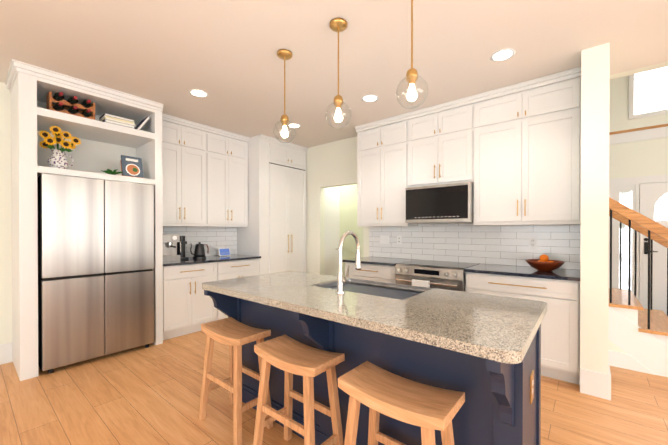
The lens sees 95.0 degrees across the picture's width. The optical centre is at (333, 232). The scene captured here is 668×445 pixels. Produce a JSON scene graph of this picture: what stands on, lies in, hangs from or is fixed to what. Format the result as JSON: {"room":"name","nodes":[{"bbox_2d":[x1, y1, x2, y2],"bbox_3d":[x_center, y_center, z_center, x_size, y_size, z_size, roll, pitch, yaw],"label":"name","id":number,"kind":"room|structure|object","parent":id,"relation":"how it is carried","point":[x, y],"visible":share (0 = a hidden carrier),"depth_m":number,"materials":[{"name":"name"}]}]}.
{"room":"kitchen","nodes":[
{"label":"kitchen","id":0,"kind":"room"},
{"bbox_2d":[0,82,176,360],"bbox_3d":[-3.662,-0.086,2.555,0.120,2.740,8.615,0,0,40],"label":"wall","id":1,"kind":"structure","parent":0,"point":[5,230],"depth_m":3.00,"materials":[{"name":"paint"}]},
{"bbox_2d":[162,117,185,228],"bbox_3d":[-2.198,-0.751,3.967,0.329,1.346,0.398,0,0,40],"label":"upper cabinet","id":2,"kind":"object","parent":1,"relation":"attached to","point":[173,132],"depth_m":3.91,"materials":[{"name":"white wood"}]},
{"bbox_2d":[186,121,213,228],"bbox_3d":[-1.995,-0.752,4.213,0.329,1.346,0.465,0,0,40],"label":"upper cabinet","id":3,"kind":"object","parent":1,"relation":"attached to","point":[204,184],"depth_m":4.17,"materials":[{"name":"white wood"}]},
{"bbox_2d":[214,129,233,228],"bbox_3d":[-1.784,-0.753,4.468,0.329,1.346,0.465,0,0,40],"label":"upper cabinet","id":4,"kind":"object","parent":1,"relation":"attached to","point":[223,142],"depth_m":4.45,"materials":[{"name":"white wood"}]},
{"bbox_2d":[234,137,249,228],"bbox_3d":[-1.581,-0.755,4.713,0.329,1.346,0.398,0,0,40],"label":"upper cabinet","id":5,"kind":"object","parent":1,"relation":"attached to","point":[240,143],"depth_m":4.66,"materials":[{"name":"white wood"}]},
{"bbox_2d":[0,331,667,444],"bbox_3d":[0.945,1.343,0.821,9.800,0.100,11.800,0,0,40],"label":"floor","id":6,"kind":"structure","parent":0,"point":[149,395],"depth_m":2.26,"materials":[{"name":"brown wood"}]},
{"bbox_2d":[5,59,163,380],"bbox_3d":[-2.576,-0.088,3.245,0.670,2.737,1.195,0,0,40],"label":"surround","id":7,"kind":"object","parent":6,"relation":"on","point":[103,146],"visible":0.85,"depth_m":2.94,"materials":[{"name":"white wood"}]},
{"bbox_2d":[38,126,80,168],"bbox_3d":[-2.659,-0.805,2.971,0.207,0.423,0.321,0,0,40],"label":"sunflower vase","id":8,"kind":"object","parent":7,"relation":"in","point":[57,158],"visible":0.96,"depth_m":2.94,"materials":[{"name":"ceramic"}]},
{"bbox_2d":[46,91,94,119],"bbox_3d":[-2.600,-1.226,3.044,0.285,0.222,0.348,0,0,40],"label":"wine rack","id":9,"kind":"object","parent":7,"relation":"in","point":[70,105],"visible":0.83,"depth_m":2.99,"materials":[{"name":"brown wood"}]},
{"bbox_2d":[101,169,122,174],"bbox_3d":[-2.328,-0.631,3.223,0.091,0.072,0.215,0,0,40],"label":"plant sprig","id":10,"kind":"object","parent":7,"relation":"in","point":[109,171],"visible":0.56,"depth_m":3.21,"materials":[{"name":"green plant"}]},
{"bbox_2d":[99,113,149,129],"bbox_3d":[-2.301,-1.214,3.378,0.202,0.195,0.428,0,0,40],"label":"books","id":11,"kind":"object","parent":7,"relation":"in","point":[116,120],"visible":0.71,"depth_m":3.27,"materials":[{"name":"white paper"}]},
{"bbox_2d":[120,155,143,177],"bbox_3d":[-2.271,-0.720,3.430,0.155,0.250,0.220,0,0,40],"label":"cookbook","id":12,"kind":"object","parent":7,"relation":"in","point":[131,166],"visible":0.92,"depth_m":3.39,"materials":[{"name":"blue paper"}]},
{"bbox_2d":[37,173,153,373],"bbox_3d":[-2.547,0.376,3.274,0.645,1.808,0.912,0,0,40],"label":"refrigerator","id":13,"kind":"object","parent":6,"relation":"on","point":[95,268],"visible":0.98,"depth_m":2.99,"materials":[{"name":"silver metal"}]},
{"bbox_2d":[163,261,221,339],"bbox_3d":[-1.978,0.834,4.022,0.608,0.884,0.750,0,0,40],"label":"base cabinet","id":14,"kind":"object","parent":6,"relation":"on","point":[186,307],"depth_m":3.77,"materials":[{"name":"white wood"}]},
{"bbox_2d":[163,253,253,264],"bbox_3d":[-1.768,0.375,4.246,0.644,0.029,1.366,0,0,40],"label":"countertop","id":15,"kind":"structure","parent":14,"relation":"on","point":[234,256],"depth_m":4.06,"materials":[{"name":"black stone"}]},
{"bbox_2d":[163,234,180,261],"bbox_3d":[-2.133,0.159,3.879,0.431,0.405,0.292,0,0,40],"label":"espresso machine","id":16,"kind":"object","parent":15,"relation":"on","point":[170,241],"visible":0.6,"depth_m":3.85,"materials":[{"name":"silver metal"}]},
{"bbox_2d":[177,236,188,259],"bbox_3d":[-2.033,0.203,4.088,0.150,0.315,0.120,0,0,40],"label":"coffee grinder","id":17,"kind":"object","parent":15,"relation":"on","point":[182,252],"visible":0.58,"depth_m":4.06,"materials":[{"name":"black plastic"}]},
{"bbox_2d":[190,242,208,258],"bbox_3d":[-1.864,0.248,4.245,0.170,0.222,0.271,0,0,40],"label":"kettle","id":18,"kind":"object","parent":15,"relation":"on","point":[199,252],"visible":1,"depth_m":4.19,"materials":[{"name":"black metal"}]},
{"bbox_2d":[218,248,230,255],"bbox_3d":[-1.659,0.298,4.615,0.075,0.119,0.180,0,0,40],"label":"smart display","id":19,"kind":"object","parent":15,"relation":"on","point":[224,251],"visible":1,"depth_m":4.60,"materials":[{"name":"blue glass"}]},
{"bbox_2d":[198,317,272,444],"bbox_3d":[-0.669,0.963,2.069,0.470,0.648,0.278,0,0,40],"label":"stool","id":20,"kind":"object","parent":6,"relation":"on","point":[234,334],"visible":0.9,"depth_m":2.02,"materials":[{"name":"brown wood"}]},
{"bbox_2d":[222,257,260,318],"bbox_3d":[-1.586,0.831,4.497,0.608,0.884,0.750,0,0,40],"label":"base cabinet","id":21,"kind":"object","parent":6,"relation":"on","point":[230,269],"depth_m":4.32,"materials":[{"name":"white wood"}]},
{"bbox_2d":[237,134,307,274],"bbox_3d":[-1.010,-0.098,5.153,0.653,2.737,0.998,0,0,40],"label":"pantry cabinet","id":22,"kind":"object","parent":6,"relation":"on","point":[273,234],"visible":0.73,"depth_m":4.84,"materials":[{"name":"white wood"}]},
{"bbox_2d":[253,334,344,444],"bbox_3d":[-0.199,0.965,1.680,0.470,0.648,0.278,0,0,40],"label":"stool","id":23,"kind":"object","parent":6,"relation":"on","point":[289,356],"visible":1,"depth_m":1.63,"materials":[{"name":"brown wood"}]},
{"bbox_2d":[345,263,396,283],"bbox_3d":[0.627,0.834,4.058,0.767,0.884,0.608,0,0,40],"label":"base cabinet","id":24,"kind":"object","parent":6,"relation":"on","point":[368,271],"depth_m":3.79,"materials":[{"name":"white wood"}]},
{"bbox_2d":[343,255,418,266],"bbox_3d":[0.614,0.376,4.040,0.766,0.029,0.648,0,0,40],"label":"countertop","id":25,"kind":"structure","parent":24,"relation":"on","point":[375,259],"depth_m":3.92,"materials":[{"name":"black stone"}]},
{"bbox_2d":[202,287,542,444],"bbox_3d":[0.098,0.850,1.960,1.976,0.874,0.931,0,0,40],"label":"kitchen island","id":26,"kind":"object","parent":6,"relation":"on","point":[502,404],"depth_m":1.52,"materials":[{"name":"blue wood"}]},
{"bbox_2d":[202,271,546,366],"bbox_3d":[0.083,0.391,1.939,2.020,0.039,0.903,0,0,40],"label":"island countertop","id":27,"kind":"structure","parent":26,"relation":"on","point":[502,327],"depth_m":1.49,"materials":[{"name":"beige stone"}]},
{"bbox_2d":[334,231,360,294],"bbox_3d":[0.118,0.182,1.933,0.120,0.381,0.244,0,0,40],"label":"faucet","id":28,"kind":"object","parent":27,"relation":"on","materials":[{"name":"silver metal"}]},
{"bbox_2d":[318,279,425,298],"bbox_3d":[0.253,0.504,2.107,0.726,0.245,0.478,0,0,40],"label":"sink","id":29,"kind":"object","parent":27,"relation":"in","point":[375,288],"depth_m":2.23,"materials":[{"name":"grey metal"}]},
{"bbox_2d":[338,361,464,444],"bbox_3d":[0.272,0.967,1.292,0.470,0.648,0.278,0,0,40],"label":"stool","id":30,"kind":"object","parent":6,"relation":"on","point":[427,409],"visible":1,"depth_m":1.26,"materials":[{"name":"brown wood"}]},
{"bbox_2d":[395,260,479,291],"bbox_3d":[1.177,0.820,3.521,0.761,0.918,0.699,0,0,40],"label":"range","id":31,"kind":"object","parent":6,"relation":"on","point":[448,275],"visible":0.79,"depth_m":3.30,"materials":[{"name":"silver metal"}]},
{"bbox_2d":[464,271,579,384],"bbox_3d":[1.862,0.839,3.037,0.908,0.884,0.608,0,0,40],"label":"base cabinet","id":32,"kind":"object","parent":6,"relation":"on","point":[560,325],"depth_m":2.64,"materials":[{"name":"white wood"}]},
{"bbox_2d":[464,263,579,282],"bbox_3d":[1.850,0.382,3.018,0.905,0.029,0.648,0,0,40],"label":"countertop","id":33,"kind":"structure","parent":32,"relation":"on","point":[482,268],"depth_m":2.87,"materials":[{"name":"black stone"}]},
{"bbox_2d":[526,254,564,270],"bbox_3d":[2.010,0.288,2.920,0.310,0.156,0.310,0,0,40],"label":"fruit bowl","id":34,"kind":"object","parent":33,"relation":"on","point":[543,262],"visible":1,"depth_m":2.86,"materials":[{"name":"brown wood"}]},
{"bbox_2d":[608,197,667,376],"bbox_3d":[2.482,0.032,3.748,2.962,2.492,1.070,0,0,40],"label":"staircase","id":35,"kind":"structure","parent":6,"relation":"on","point":[637,336],"depth_m":2.87,"materials":[{"name":"brown wood"}]},
{"bbox_2d":[0,0,667,147],"bbox_3d":[0.945,-2.927,0.799,9.800,2.960,11.800,0,0,40],"label":"ceiling","id":36,"kind":"structure","parent":0,"point":[169,54],"depth_m":2.42,"materials":[{"name":"paint"}]},
{"bbox_2d":[189,89,207,96],"bbox_3d":[-1.422,-1.458,3.217,0.189,0.002,0.189,0,0,31],"label":"recessed light","id":37,"kind":"object","parent":36,"relation":"in","point":[195,92],"depth_m":3.21,"materials":[{"name":"white plastic"}]},
{"bbox_2d":[273,49,295,142],"bbox_3d":[-0.401,-1.091,2.492,0.184,0.726,0.184,0,0,40],"label":"pendant light","id":38,"kind":"object","parent":36,"relation":"hanging from","point":[284,54],"visible":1,"depth_m":2.48,"materials":[{"name":"clear glass"}]},
{"bbox_2d":[287,123,300,127],"bbox_3d":[-0.550,-1.463,4.209,0.189,0.002,0.189,0,0,31],"label":"recessed light","id":39,"kind":"object","parent":36,"relation":"in","point":[296,125],"depth_m":4.20,"materials":[{"name":"white plastic"}]},
{"bbox_2d":[325,18,351,128],"bbox_3d":[0.031,-1.090,2.135,0.184,0.726,0.184,0,0,40],"label":"pendant light","id":40,"kind":"object","parent":36,"relation":"hanging from","point":[338,25],"visible":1,"depth_m":2.12,"materials":[{"name":"clear glass"}]},
{"bbox_2d":[361,95,378,101],"bbox_3d":[0.392,-1.459,3.339,0.189,0.002,0.189,0,0,31],"label":"recessed light","id":41,"kind":"object","parent":36,"relation":"in","point":[367,98],"depth_m":3.34,"materials":[{"name":"white plastic"}]},
{"bbox_2d":[396,0,427,108],"bbox_3d":[0.455,-1.088,1.785,0.184,0.726,0.184,0,0,40],"label":"pendant light","id":42,"kind":"object","parent":36,"relation":"hanging from","point":[411,77],"visible":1,"depth_m":1.77,"materials":[{"name":"clear glass"}]},
{"bbox_2d":[490,48,515,61],"bbox_3d":[1.386,-1.454,2.518,0.189,0.002,0.189,0,0,34],"label":"recessed light","id":43,"kind":"object","parent":36,"relation":"in","point":[502,55],"depth_m":2.52,"materials":[{"name":"white plastic"}]},
{"bbox_2d":[336,184,359,276],"bbox_3d":[0.123,-0.103,5.862,0.100,2.740,1.305,0,0,40],"label":"wall","id":44,"kind":"structure","parent":0,"point":[348,193],"depth_m":5.98,"materials":[{"name":"paint"}]},
{"bbox_2d":[325,187,339,275],"bbox_3d":[-0.029,0.219,5.478,0.128,2.100,0.512,0,0,40],"label":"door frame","id":45,"kind":"structure","parent":44,"relation":"attached to","point":[332,217],"depth_m":5.51,"materials":[{"name":"white wood"}]},
{"bbox_2d":[360,227,362,256],"bbox_3d":[0.966,-0.104,5.933,1.050,2.740,0.120,0,0,40],"label":"wall","id":46,"kind":"structure","parent":0,"point":[361,228],"depth_m":6.20,"materials":[{"name":"paint"}]},
{"bbox_2d":[306,61,667,274],"bbox_3d":[2.754,-1.517,2.759,9.500,5.600,0.115,0,0,40],"label":"wall","id":47,"kind":"structure","parent":0,"point":[332,164],"depth_m":5.16,"materials":[{"name":"paint"}]},
{"bbox_2d":[355,123,374,226],"bbox_3d":[0.590,-0.752,4.262,0.440,1.346,0.328,0,0,40],"label":"upper cabinet","id":48,"kind":"object","parent":47,"relation":"attached to","point":[365,135],"depth_m":4.18,"materials":[{"name":"white wood"}]},
{"bbox_2d":[380,236,388,243],"bbox_3d":[0.716,0.105,4.353,0.140,0.115,0.012,0,0,40],"label":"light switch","id":49,"kind":"object","parent":47,"relation":"attached to","point":[383,239],"depth_m":4.35,"materials":[{"name":"white plastic"}]},
{"bbox_2d":[375,115,418,226],"bbox_3d":[0.842,-0.751,4.053,0.440,1.346,0.328,0,0,40],"label":"upper cabinet","id":50,"kind":"object","parent":47,"relation":"attached to","point":[391,136],"depth_m":3.94,"materials":[{"name":"white wood"}]},
{"bbox_2d":[397,236,401,243],"bbox_3d":[0.895,0.105,4.208,0.070,0.115,0.007,0,0,40],"label":"outlet","id":51,"kind":"object","parent":47,"relation":"attached to","point":[399,238],"depth_m":4.20,"materials":[{"name":"white plastic"}]},
{"bbox_2d":[407,111,430,187],"bbox_3d":[1.181,-0.985,3.772,0.439,0.876,0.328,0,0,40],"label":"upper cabinet","id":52,"kind":"object","parent":47,"relation":"attached to","point":[419,124],"depth_m":3.69,"materials":[{"name":"white wood"}]},
{"bbox_2d":[431,99,470,184],"bbox_3d":[1.432,-0.984,3.564,0.439,0.876,0.328,0,0,40],"label":"upper cabinet","id":53,"kind":"object","parent":47,"relation":"attached to","point":[451,124],"depth_m":3.45,"materials":[{"name":"white wood"}]},
{"bbox_2d":[405,182,472,222],"bbox_3d":[1.285,-0.328,3.646,0.759,0.429,0.391,0,0,40],"label":"microwave","id":54,"kind":"object","parent":53,"relation":"attached to","point":[448,203],"visible":0.98,"depth_m":3.47,"materials":[{"name":"silver metal"}]},
{"bbox_2d":[471,87,514,226],"bbox_3d":[1.798,-0.747,3.263,0.511,1.346,0.328,0,0,40],"label":"upper cabinet","id":55,"kind":"object","parent":47,"relation":"attached to","point":[512,153],"depth_m":3.18,"materials":[{"name":"white wood"}]},
{"bbox_2d":[529,237,536,247],"bbox_3d":[2.090,0.111,3.221,0.070,0.115,0.007,0,0,40],"label":"outlet","id":56,"kind":"object","parent":47,"relation":"attached to","point":[532,241],"depth_m":3.22,"materials":[{"name":"white plastic"}]},
{"bbox_2d":[515,71,580,226],"bbox_3d":[2.104,-0.746,3.010,0.510,1.346,0.328,0,0,40],"label":"upper cabinet","id":57,"kind":"object","parent":47,"relation":"attached to","point":[548,111],"depth_m":2.88,"materials":[{"name":"white wood"}]},
{"bbox_2d":[580,42,609,373],"bbox_3d":[2.297,-0.087,2.709,0.170,2.740,0.785,0,0,40],"label":"column","id":58,"kind":"structure","parent":0,"point":[594,241],"depth_m":2.40,"materials":[{"name":"paint"}]},
{"bbox_2d":[609,76,667,204],"bbox_3d":[5.399,-1.526,4.469,7.600,5.600,0.120,0,0,40],"label":"wall","id":59,"kind":"structure","parent":0,"point":[639,158],"depth_m":4.92,"materials":[{"name":"paint"}]},
{"bbox_2d":[609,66,667,314],"bbox_3d":[5.326,-0.755,4.385,7.400,4.060,0.108,0,0,40],"label":"window frame","id":60,"kind":"structure","parent":59,"relation":"in","point":[648,93],"depth_m":4.80,"materials":[{"name":"white"}]},
{"bbox_3d":[0.953,-1.506,0.722,9.920,5.600,11.920,0,0,40],"label":"wall","id":61,"kind":"structure","parent":0,"visible":0},
{"bbox_2d":[0,342,11,364],"bbox_3d":[-4.769,1.197,1.115,0.015,0.190,4.973,0,0,40],"label":"baseboard","id":62,"kind":"structure","parent":61,"relation":"attached to","point":[5,349],"depth_m":2.99,"materials":[{"name":"white wood"}]},
{"bbox_2d":[604,360,610,399],"bbox_3d":[2.364,1.189,2.650,0.015,0.190,0.801,0,0,40],"label":"baseboard","id":63,"kind":"structure","parent":61,"relation":"attached to","point":[607,377],"depth_m":2.35,"materials":[{"name":"white wood"}]}
]}

